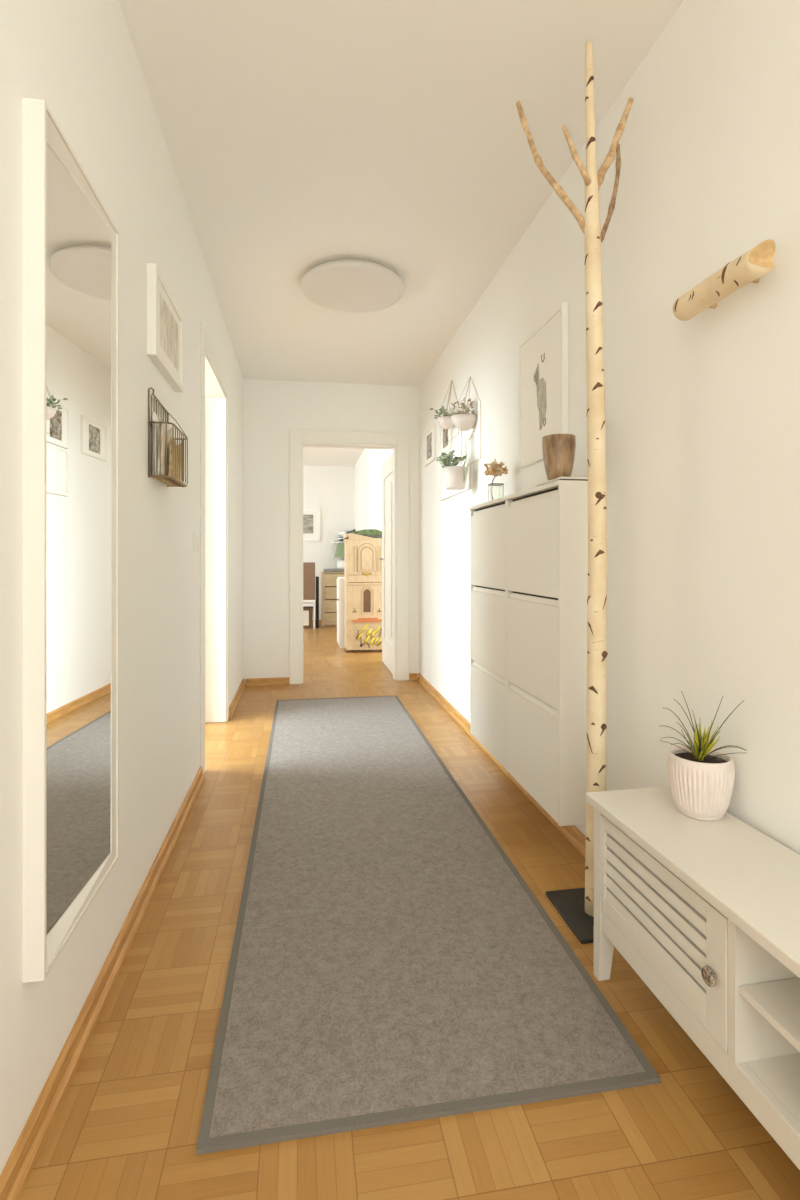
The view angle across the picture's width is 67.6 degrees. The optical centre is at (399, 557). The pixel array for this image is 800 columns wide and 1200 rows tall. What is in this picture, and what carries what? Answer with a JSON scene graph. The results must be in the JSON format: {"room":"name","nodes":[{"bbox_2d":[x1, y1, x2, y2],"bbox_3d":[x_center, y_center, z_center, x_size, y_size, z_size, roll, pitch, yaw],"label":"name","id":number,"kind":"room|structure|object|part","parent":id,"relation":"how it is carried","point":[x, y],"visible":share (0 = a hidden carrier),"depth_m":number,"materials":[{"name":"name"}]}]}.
{"room":"home hallway","nodes":[
{"label":"home hallway","id":0,"kind":"room"},
{"bbox_2d":[0,0,242,1174],"bbox_3d":[-0.741,-0.210,1.181,0.140,2.480,7.370,0,0,-9],"label":"wall","id":1,"kind":"structure","parent":0,"point":[79,57],"depth_m":1.57,"materials":[{"name":"white paint"}]},
{"bbox_2d":[23,98,118,982],"bbox_3d":[-0.660,-0.030,1.231,0.034,1.509,0.423,0,0,-9],"label":"wall mirror","id":2,"kind":"object","parent":1,"relation":"attached to","point":[71,240],"visible":1,"depth_m":1.16,"materials":[{"name":"beige paint"}]},
{"bbox_2d":[46,140,111,936],"bbox_3d":[-0.658,-0.035,1.231,0.003,1.447,0.338,0,0,-6],"label":"mirror glass","id":3,"kind":"object","parent":2,"relation":"attached to","point":[78,236],"depth_m":1.21,"materials":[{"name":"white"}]},
{"bbox_2d":[0,679,245,1199],"bbox_3d":[-0.661,1.002,1.194,0.022,0.056,7.370,0,0,-9],"label":"baseboard","id":4,"kind":"structure","parent":1,"relation":"attached to","point":[15,1174],"depth_m":1.27,"materials":[{"name":"brown wood"}]},
{"bbox_2d":[147,263,182,391],"bbox_3d":[-0.797,-0.765,2.046,0.028,0.280,0.425,0,0,-9],"label":"picture frame","id":5,"kind":"object","parent":1,"relation":"attached to","point":[164,318],"visible":1,"depth_m":1.97,"materials":[{"name":"white wood"}]},
{"bbox_2d":[160,293,177,370],"bbox_3d":[-0.789,-0.765,2.047,0.001,0.168,0.280,0,0,-9],"label":"print","id":6,"kind":"object","parent":5,"relation":"attached to","point":[168,321],"depth_m":2.03},
{"bbox_2d":[148,387,187,486],"bbox_3d":[-0.763,-0.389,1.983,0.074,0.280,0.265,0,0,-9],"label":"wire basket","id":7,"kind":"object","parent":1,"relation":"attached to","point":[169,480],"visible":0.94,"depth_m":1.90,"materials":[{"name":"brown metal"}]},
{"bbox_2d":[153,412,169,474],"bbox_3d":[-0.786,-0.366,1.974,0.016,0.211,0.210,0,0,-9],"label":"magazine","id":8,"kind":"object","parent":7,"relation":"in","point":[155,417],"visible":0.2,"depth_m":1.88,"materials":[{"name":"paper"}]},
{"bbox_2d":[158,419,172,474],"bbox_3d":[-0.766,-0.355,1.958,0.018,0.190,0.188,0,0,-9],"label":"magazine","id":9,"kind":"object","parent":7,"relation":"in","point":[163,428],"visible":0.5,"depth_m":1.89,"materials":[{"name":"paper"}]},
{"bbox_2d":[169,436,180,480],"bbox_3d":[-0.752,-0.331,2.005,0.016,0.141,0.180,0,0,-9],"label":"magazine","id":10,"kind":"object","parent":7,"relation":"in","point":[171,438],"visible":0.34,"depth_m":1.95,"materials":[{"name":"paper"}]},
{"bbox_2d":[193,533,198,550],"bbox_3d":[-0.905,-0.070,2.654,0.013,0.080,0.080,0,0,-9],"label":"light switch","id":11,"kind":"object","parent":1,"relation":"attached to","point":[195,535],"visible":1,"depth_m":2.62,"materials":[{"name":"white plastic"}]},
{"bbox_2d":[200,322,228,774],"bbox_3d":[-1.080,-0.037,3.284,0.150,2.135,1.020,0,0,-9],"label":"trim","id":12,"kind":"structure","parent":1,"relation":"attached to","point":[214,404],"depth_m":3.74,"materials":[{"name":"white wood"}]},
{"bbox_2d":[303,466,353,619],"bbox_3d":[-1.544,-0.210,9.424,6.200,2.480,0.100,0,0,-9],"label":"wall","id":13,"kind":"structure","parent":0,"point":[329,489],"depth_m":9.44,"materials":[{"name":"white paint"}]},
{"bbox_2d":[303,509,319,540],"bbox_3d":[-1.435,-0.520,9.376,0.360,0.500,0.030,0,0,-9],"label":"picture frame","id":14,"kind":"object","parent":13,"relation":"attached to","point":[311,517],"visible":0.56,"depth_m":9.38,"materials":[{"name":"white paint"}]},
{"bbox_2d":[303,515,312,532],"bbox_3d":[-1.447,-0.532,9.370,0.175,0.295,0.002,0,0,-9],"label":"print","id":15,"kind":"object","parent":14,"relation":"attached to","point":[307,519],"depth_m":9.37},
{"bbox_3d":[-0.883,-0.237,9.315,0.330,0.025,0.330,0,0,-9],"label":"wall shelf","id":16,"kind":"object","parent":13,"relation":"attached to","visible":0},
{"bbox_2d":[334,529,354,541],"bbox_3d":[-0.858,-0.350,9.314,0.350,0.200,0.350,0,0,-9],"label":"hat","id":17,"kind":"object","parent":16,"relation":"on","point":[341,533],"visible":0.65,"depth_m":9.22,"materials":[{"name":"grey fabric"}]},
{"bbox_3d":[-0.858,-0.338,9.314,0.350,0.175,0.350,0,0,-9],"label":"crown","id":18,"kind":"part","parent":17,"relation":"part of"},
{"bbox_2d":[243,378,418,683],"bbox_3d":[-0.814,-0.210,4.964,6.200,2.480,0.120,0,0,-9],"label":"wall","id":19,"kind":"structure","parent":0,"point":[271,408],"depth_m":4.88,"materials":[{"name":"white paint"}]},
{"bbox_2d":[246,673,416,685],"bbox_3d":[-0.550,1.002,4.935,1.406,0.056,0.022,0,0,-9],"label":"baseboard","id":20,"kind":"structure","parent":19,"relation":"attached to","point":[412,676],"depth_m":4.85,"materials":[{"name":"brown wood"}]},
{"bbox_2d":[290,429,408,683],"bbox_3d":[-0.422,-0.010,5.019,0.990,2.080,0.138,0,0,-9],"label":"trim","id":21,"kind":"structure","parent":19,"relation":"attached to","point":[399,442],"depth_m":4.97,"materials":[{"name":"white wood"}]},
{"bbox_2d":[378,453,392,673],"bbox_3d":[-0.120,0.049,5.546,0.093,1.947,0.795,0,0,-9],"label":"door","id":22,"kind":"structure","parent":19,"relation":"in","point":[387,466],"depth_m":5.58,"materials":[{"name":"white wood"}]},
{"bbox_2d":[354,449,392,530],"bbox_3d":[0.568,-0.210,8.656,2.280,2.480,2.100,0,0,-9],"label":"wall","id":23,"kind":"structure","parent":0,"point":[368,468],"depth_m":7.47,"materials":[{"name":"white paint"}]},
{"bbox_2d":[119,0,683,466],"bbox_3d":[-0.582,-1.500,3.553,6.400,0.100,12.200,0,0,-9],"label":"ceiling","id":24,"kind":"structure","parent":0,"point":[300,136],"depth_m":2.07,"materials":[{"name":"white paint"}]},
{"bbox_2d":[301,259,403,311],"bbox_3d":[-0.247,-1.411,3.131,0.540,0.077,0.540,0,0,-9],"label":"ceiling lamp","id":25,"kind":"object","parent":24,"relation":"attached to","point":[345,285],"visible":1,"depth_m":3.04,"materials":[{"name":"beige plastic"}]},
{"bbox_3d":[-0.247,-1.439,3.131,0.470,0.022,0.470,0,0,-9],"label":"plate","id":26,"kind":"part","parent":25,"relation":"part of","materials":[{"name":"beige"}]},
{"bbox_2d":[19,624,799,1199],"bbox_3d":[-0.582,1.080,3.553,6.400,0.100,12.200,0,0,-9],"label":"floor","id":27,"kind":"structure","parent":0,"point":[126,1125],"depth_m":1.14,"materials":[{"name":"brown wood"}]},
{"bbox_2d":[303,606,312,627],"bbox_3d":[-1.448,0.880,8.867,0.310,0.300,0.230,0,0,-9],"label":"storage basket","id":28,"kind":"object","parent":27,"relation":"on","point":[307,611],"visible":0.53,"depth_m":8.77,"materials":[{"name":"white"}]},
{"bbox_3d":[-1.391,0.880,8.766,0.110,0.220,0.012,0,0,-9],"label":"white panel","id":29,"kind":"part","parent":28,"relation":"part of","materials":[{"name":"paper"}]},
{"bbox_2d":[303,562,314,628],"bbox_3d":[-1.470,0.547,8.879,0.410,0.965,0.400,0,0,-9],"label":"chair","id":30,"kind":"object","parent":27,"relation":"on","point":[308,567],"visible":0.43,"depth_m":8.70,"materials":[{"name":"white paint"}]},
{"bbox_3d":[-1.440,0.338,8.697,0.410,0.545,0.030,0,0,-9],"label":"backrest","id":31,"kind":"part","parent":30,"relation":"part of","materials":[{"name":"brown wood"}]},
{"bbox_3d":[-1.252,0.837,8.727,0.022,0.386,0.030,0,0,-9],"label":"leg","id":32,"kind":"part","parent":30,"relation":"part of","materials":[{"name":"white paint"}]},
{"bbox_2d":[316,576,318,627],"bbox_3d":[-1.238,0.655,8.947,0.040,0.750,0.340,0,0,-9],"label":"board","id":33,"kind":"object","parent":27,"relation":"on","point":[317,577],"visible":1,"depth_m":8.78,"materials":[{"name":"black"}]},
{"bbox_2d":[321,572,343,626],"bbox_3d":[-0.956,0.624,9.237,0.520,0.812,0.440,0,0,-9],"label":"dresser","id":34,"kind":"object","parent":27,"relation":"on","point":[328,579],"visible":0.53,"depth_m":9.00,"materials":[{"name":"brown wood"}]},
{"bbox_3d":[-1.156,0.630,9.001,0.040,0.800,0.022,0,0,-9],"label":"post","id":35,"kind":"part","parent":34,"relation":"part of","materials":[{"name":"brown wood"}]},
{"bbox_3d":[-0.911,0.530,9.036,0.455,0.180,0.016,0,0,-9],"label":"drawer","id":36,"kind":"part","parent":34,"relation":"part of","materials":[{"name":"brown wood"}]},
{"bbox_3d":[-0.911,0.725,9.036,0.455,0.180,0.016,0,0,-9],"label":"drawer","id":37,"kind":"part","parent":34,"relation":"part of","materials":[{"name":"brown wood"}]},
{"bbox_3d":[-0.911,0.920,9.036,0.455,0.180,0.016,0,0,-9],"label":"drawer","id":38,"kind":"part","parent":34,"relation":"part of","materials":[{"name":"brown wood"}]},
{"bbox_2d":[323,569,343,571],"bbox_3d":[-0.942,0.192,9.209,0.460,0.053,0.320,0,0,-9],"label":"storage box","id":39,"kind":"object","parent":34,"relation":"on","point":[324,570],"visible":0.52,"depth_m":9.04,"materials":[{"name":"grey"}]},
{"bbox_2d":[334,543,343,568],"bbox_3d":[-0.866,-0.035,9.181,0.300,0.400,0.300,0,0,-9],"label":"table lamp","id":40,"kind":"object","parent":39,"relation":"on","point":[339,553],"visible":0.55,"depth_m":9.09,"materials":[{"name":"green fabric"}]},
{"bbox_3d":[-0.866,-0.120,9.181,0.300,0.230,0.300,0,0,-9],"label":"lamp shade","id":41,"kind":"part","parent":40,"relation":"part of","materials":[{"name":"green fabric"}]},
{"bbox_3d":[-0.911,0.335,9.036,0.455,0.180,0.016,0,0,-9],"label":"drawer","id":42,"kind":"part","parent":34,"relation":"part of","materials":[{"name":"brown wood"}]},
{"bbox_2d":[337,577,344,647],"bbox_3d":[-0.548,0.630,7.074,0.413,0.800,0.420,0,0,-9],"label":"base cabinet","id":43,"kind":"object","parent":27,"relation":"on","point":[340,581],"visible":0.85,"depth_m":6.84,"materials":[{"name":"white paint"}]},
{"bbox_3d":[-0.726,0.625,7.045,0.014,0.750,0.396,0,0,-9],"label":"door","id":44,"kind":"part","parent":43,"relation":"part of","materials":[{"name":"white paint"}]},
{"bbox_2d":[343,533,381,652],"bbox_3d":[-0.398,0.380,6.655,0.442,1.300,0.325,0,0,-9],"label":"dollhouse","id":45,"kind":"object","parent":27,"relation":"on","point":[362,566],"visible":0.96,"depth_m":6.51,"materials":[{"name":"brown wood"}]},
{"bbox_2d":[353,529,381,537],"bbox_3d":[-0.370,-0.267,6.638,0.327,0.098,0.190,0,0,-9],"label":"folded cloth","id":46,"kind":"object","parent":45,"relation":"on","point":[373,533],"visible":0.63,"depth_m":6.55,"materials":[{"name":"green fabric"}]},
{"bbox_3d":[-0.356,0.845,6.516,0.315,0.260,0.004,0,0,-9],"label":"panel","id":47,"kind":"part","parent":45,"relation":"part of","materials":[{"name":"brown wood"}]},
{"bbox_2d":[357,623,380,645],"bbox_3d":[-0.334,0.835,6.510,0.274,0.257,0.018,0,0,-9],"label":"flower","id":48,"kind":"object","parent":45,"relation":"on","point":[368,634],"depth_m":6.51,"materials":[{"name":"yellow paint"}]},
{"bbox_2d":[196,695,659,1154],"bbox_3d":[-0.188,1.025,2.736,0.874,0.010,3.310,0,0,-9],"label":"runner rug","id":49,"kind":"object","parent":27,"relation":"on","point":[391,963],"visible":1,"depth_m":1.50,"materials":[{"name":"grey fabric"}]},
{"bbox_2d":[516,41,632,943],"bbox_3d":[0.522,-0.189,1.722,0.324,2.439,0.240,0,0,-9],"label":"coat stand","id":50,"kind":"object","parent":27,"relation":"on","point":[575,906],"visible":0.97,"depth_m":1.68,"materials":[{"name":"beige wood"}]},
{"bbox_3d":[0.573,1.025,1.730,0.220,0.010,0.240,0,0,-9],"label":"plate","id":51,"kind":"part","parent":50,"relation":"part of","materials":[{"name":"black metal"}]},
{"bbox_2d":[586,786,799,1169],"bbox_3d":[0.715,0.806,0.823,0.267,0.447,1.400,0,0,-10],"label":"tv stand","id":52,"kind":"object","parent":27,"relation":"on","point":[706,914],"visible":0.95,"depth_m":1.11,"materials":[{"name":"beige paint"}]},
{"bbox_3d":[0.502,0.818,1.467,0.040,0.425,0.034,0,0,-10],"label":"leg","id":53,"kind":"part","parent":52,"relation":"part of","materials":[{"name":"beige paint"}]},
{"bbox_3d":[0.531,0.735,1.238,0.018,0.229,0.424,0,0,-10],"label":"door","id":54,"kind":"part","parent":52,"relation":"part of","materials":[{"name":"beige paint"}]},
{"bbox_3d":[0.715,0.594,0.823,0.266,0.022,1.400,0,0,-10],"label":"panel","id":55,"kind":"part","parent":52,"relation":"part of","materials":[{"name":"beige paint"}]},
{"bbox_2d":[659,691,746,820],"bbox_3d":[0.685,0.442,1.360,0.171,0.282,0.157,0,0,27],"label":"potted plant","id":56,"kind":"object","parent":52,"relation":"on","point":[701,777],"visible":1,"depth_m":1.33,"materials":[{"name":"green plant"}]},
{"bbox_3d":[0.688,0.516,1.369,0.139,0.134,0.139,0,0,-9],"label":"pot","id":57,"kind":"part","parent":56,"relation":"part of","materials":[{"name":"white ceramic"}]},
{"bbox_3d":[0.547,0.737,1.053,0.018,0.030,0.030,0,0,-10],"label":"knob","id":58,"kind":"part","parent":52,"relation":"part of","materials":[{"name":"brown metal"}]},
{"bbox_2d":[739,978,799,1051],"bbox_3d":[0.720,0.728,0.824,0.229,0.013,0.414,0,0,-10],"label":"shelf","id":59,"kind":"object","parent":52,"relation":"attached to","point":[777,1000],"depth_m":0.97,"materials":[{"name":"beige paint"}]},
{"bbox_2d":[419,0,799,854],"bbox_3d":[0.819,-0.210,1.436,0.120,2.480,7.370,0,0,-9],"label":"wall","id":60,"kind":"structure","parent":0,"point":[702,412],"depth_m":1.55,"materials":[{"name":"white paint"}]},
{"bbox_2d":[423,423,435,466],"bbox_3d":[0.228,-0.863,4.607,0.020,0.265,0.380,0,0,-9],"label":"picture frame","id":61,"kind":"object","parent":60,"relation":"attached to","point":[429,437],"visible":0.99,"depth_m":4.59,"materials":[{"name":"white"}]},
{"bbox_2d":[427,432,431,459],"bbox_3d":[0.224,-0.860,4.603,0.001,0.186,0.175,0,0,-9],"label":"print","id":62,"kind":"object","parent":61,"relation":"attached to","point":[429,434],"depth_m":4.59},
{"bbox_2d":[430,381,458,443],"bbox_3d":[0.293,-0.960,3.851,0.142,0.384,0.320,0,0,-18],"label":"hanging planter","id":63,"kind":"object","parent":60,"relation":"attached to","point":[445,422],"visible":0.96,"depth_m":3.84,"materials":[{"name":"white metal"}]},
{"bbox_2d":[437,416,452,428],"bbox_3d":[0.300,-0.868,3.859,0.124,0.065,0.124,0,0,-9],"label":"bowl","id":64,"kind":"object","parent":63,"relation":"on","point":[445,422],"depth_m":3.82,"materials":[{"name":"white ceramic"}]},
{"bbox_2d":[440,407,452,455],"bbox_3d":[0.314,-0.855,4.080,0.020,0.270,0.310,0,0,-9],"label":"picture frame","id":65,"kind":"object","parent":60,"relation":"attached to","point":[446,435],"visible":0.48,"depth_m":4.05,"materials":[{"name":"white"}]},
{"bbox_2d":[443,429,447,447],"bbox_3d":[0.310,-0.852,4.076,0.001,0.189,0.143,0,0,-9],"label":"print","id":66,"kind":"object","parent":65,"relation":"attached to","point":[445,431],"depth_m":4.08},
{"bbox_2d":[436,431,473,489],"bbox_3d":[0.314,-0.564,3.435,0.224,0.344,0.167,0,0,10],"label":"hanging planter","id":67,"kind":"object","parent":60,"relation":"attached to","point":[455,477],"visible":1,"depth_m":3.38,"materials":[{"name":"white ceramic"}]},
{"bbox_2d":[442,466,467,489],"bbox_3d":[0.317,-0.455,3.426,0.150,0.120,0.150,0,0,-9],"label":"bowl","id":68,"kind":"object","parent":67,"relation":"on","point":[455,477],"depth_m":3.37,"materials":[{"name":"white ceramic"}]},
{"bbox_2d":[440,434,473,500],"bbox_3d":[0.354,-0.560,3.838,0.020,0.310,0.780,0,0,-9],"label":"picture frame","id":69,"kind":"object","parent":60,"relation":"attached to","point":[444,493],"visible":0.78,"depth_m":3.62,"materials":[{"name":"white"}]},
{"bbox_2d":[451,376,480,466],"bbox_3d":[0.372,-0.793,3.435,0.162,0.508,0.404,0,0,-9],"label":"hanging planter","id":70,"kind":"object","parent":60,"relation":"attached to","point":[464,421],"visible":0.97,"depth_m":3.39,"materials":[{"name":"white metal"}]},
{"bbox_2d":[451,414,476,430],"bbox_3d":[0.369,-0.772,3.435,0.156,0.075,0.156,0,0,-9],"label":"bowl","id":71,"kind":"object","parent":70,"relation":"on","point":[464,422],"depth_m":3.39,"materials":[{"name":"white ceramic"}]},
{"bbox_2d":[469,496,505,769],"bbox_3d":[0.465,0.308,2.721,0.159,1.123,0.530,0,0,-9],"label":"cabinet","id":72,"kind":"object","parent":60,"relation":"attached to","point":[487,519],"visible":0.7,"depth_m":2.67,"materials":[{"name":"beige paint"}]},
{"bbox_3d":[0.465,-0.245,2.721,0.159,0.016,0.530,0,0,-9],"label":"panel","id":73,"kind":"part","parent":72,"relation":"part of","materials":[{"name":"beige paint"}]},
{"bbox_3d":[0.400,-0.048,2.710,0.016,0.359,0.501,0,0,-9],"label":"flap door","id":74,"kind":"part","parent":72,"relation":"part of","materials":[{"name":"beige paint"}]},
{"bbox_3d":[0.400,0.320,2.710,0.016,0.359,0.501,0,0,-9],"label":"flap door","id":75,"kind":"part","parent":72,"relation":"part of","materials":[{"name":"beige paint"}]},
{"bbox_3d":[0.400,0.688,2.710,0.016,0.359,0.501,0,0,-9],"label":"flap door","id":76,"kind":"part","parent":72,"relation":"part of","materials":[{"name":"beige paint"}]},
{"bbox_3d":[0.416,0.310,2.713,0.004,1.095,0.504,0,0,-9],"label":"dark panel","id":77,"kind":"part","parent":72,"relation":"part of","materials":[{"name":"black"}]},
{"bbox_2d":[488,483,503,500],"bbox_3d":[0.443,-0.297,2.768,0.058,0.089,0.058,0,0,-9],"label":"glass vase","id":78,"kind":"object","parent":72,"relation":"on","point":[495,490],"visible":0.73,"depth_m":2.74,"materials":[{"name":"clear glass"}]},
{"bbox_2d":[483,459,507,482],"bbox_3d":[0.442,-0.362,2.783,0.113,0.199,0.127,0,0,-9],"label":"dried flower","id":79,"kind":"object","parent":78,"relation":"in","point":[495,469],"visible":0.99,"depth_m":2.76,"materials":[{"name":"brown plant"}]},
{"bbox_2d":[417,673,585,857],"bbox_3d":[0.748,1.002,1.425,0.022,0.056,7.370,0,0,-9],"label":"baseboard","id":80,"kind":"structure","parent":60,"relation":"attached to","point":[571,833],"depth_m":2.87,"materials":[{"name":"brown wood"}]},
{"bbox_2d":[519,302,567,468],"bbox_3d":[0.579,-0.677,2.453,0.024,0.555,0.455,0,0,-9],"label":"picture frame","id":81,"kind":"object","parent":60,"relation":"attached to","point":[543,354],"visible":0.84,"depth_m":2.41,"materials":[{"name":"white"}]},
{"bbox_2d":[505,480,587,825],"bbox_3d":[0.549,0.308,2.205,0.159,1.123,0.515,0,0,-9],"label":"cabinet","id":82,"kind":"object","parent":60,"relation":"attached to","point":[547,524],"visible":0.86,"depth_m":2.01,"materials":[{"name":"beige paint"}]},
{"bbox_3d":[0.484,-0.048,2.195,0.016,0.359,0.486,0,0,-9],"label":"flap door","id":83,"kind":"part","parent":82,"relation":"part of","materials":[{"name":"beige paint"}]},
{"bbox_3d":[0.484,0.320,2.195,0.016,0.359,0.486,0,0,-9],"label":"flap door","id":84,"kind":"part","parent":82,"relation":"part of","materials":[{"name":"beige paint"}]},
{"bbox_3d":[0.484,0.688,2.195,0.016,0.359,0.486,0,0,-9],"label":"flap door","id":85,"kind":"part","parent":82,"relation":"part of","materials":[{"name":"beige paint"}]},
{"bbox_3d":[0.500,0.310,2.197,0.004,1.095,0.489,0,0,-9],"label":"dark panel","id":86,"kind":"part","parent":82,"relation":"part of","materials":[{"name":"black"}]},
{"bbox_3d":[0.549,-0.245,2.205,0.159,0.016,0.515,0,0,-9],"label":"panel","id":87,"kind":"part","parent":82,"relation":"part of","materials":[{"name":"beige paint"}]},
{"bbox_2d":[536,477,587,485],"bbox_3d":[0.579,-0.259,2.052,0.152,0.011,0.207,0,0,-9],"label":"cabinet top","id":88,"kind":"object","parent":82,"relation":"on","point":[558,478],"visible":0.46,"depth_m":1.96,"materials":[{"name":"white wood"}]},
{"bbox_2d":[542,434,575,479],"bbox_3d":[0.534,-0.336,2.013,0.109,0.143,0.109,0,0,-9],"label":"vase","id":89,"kind":"object","parent":88,"relation":"on","point":[558,450],"visible":0.88,"depth_m":1.97,"materials":[{"name":"brown wood"}]},
{"bbox_2d":[672,239,775,320],"bbox_3d":[0.728,-0.604,1.323,0.095,0.063,0.277,0,0,-9],"label":"birch log","id":90,"kind":"object","parent":60,"relation":"attached to","point":[756,262],"visible":1,"depth_m":1.28,"materials":[{"name":"beige wood"}]}
]}

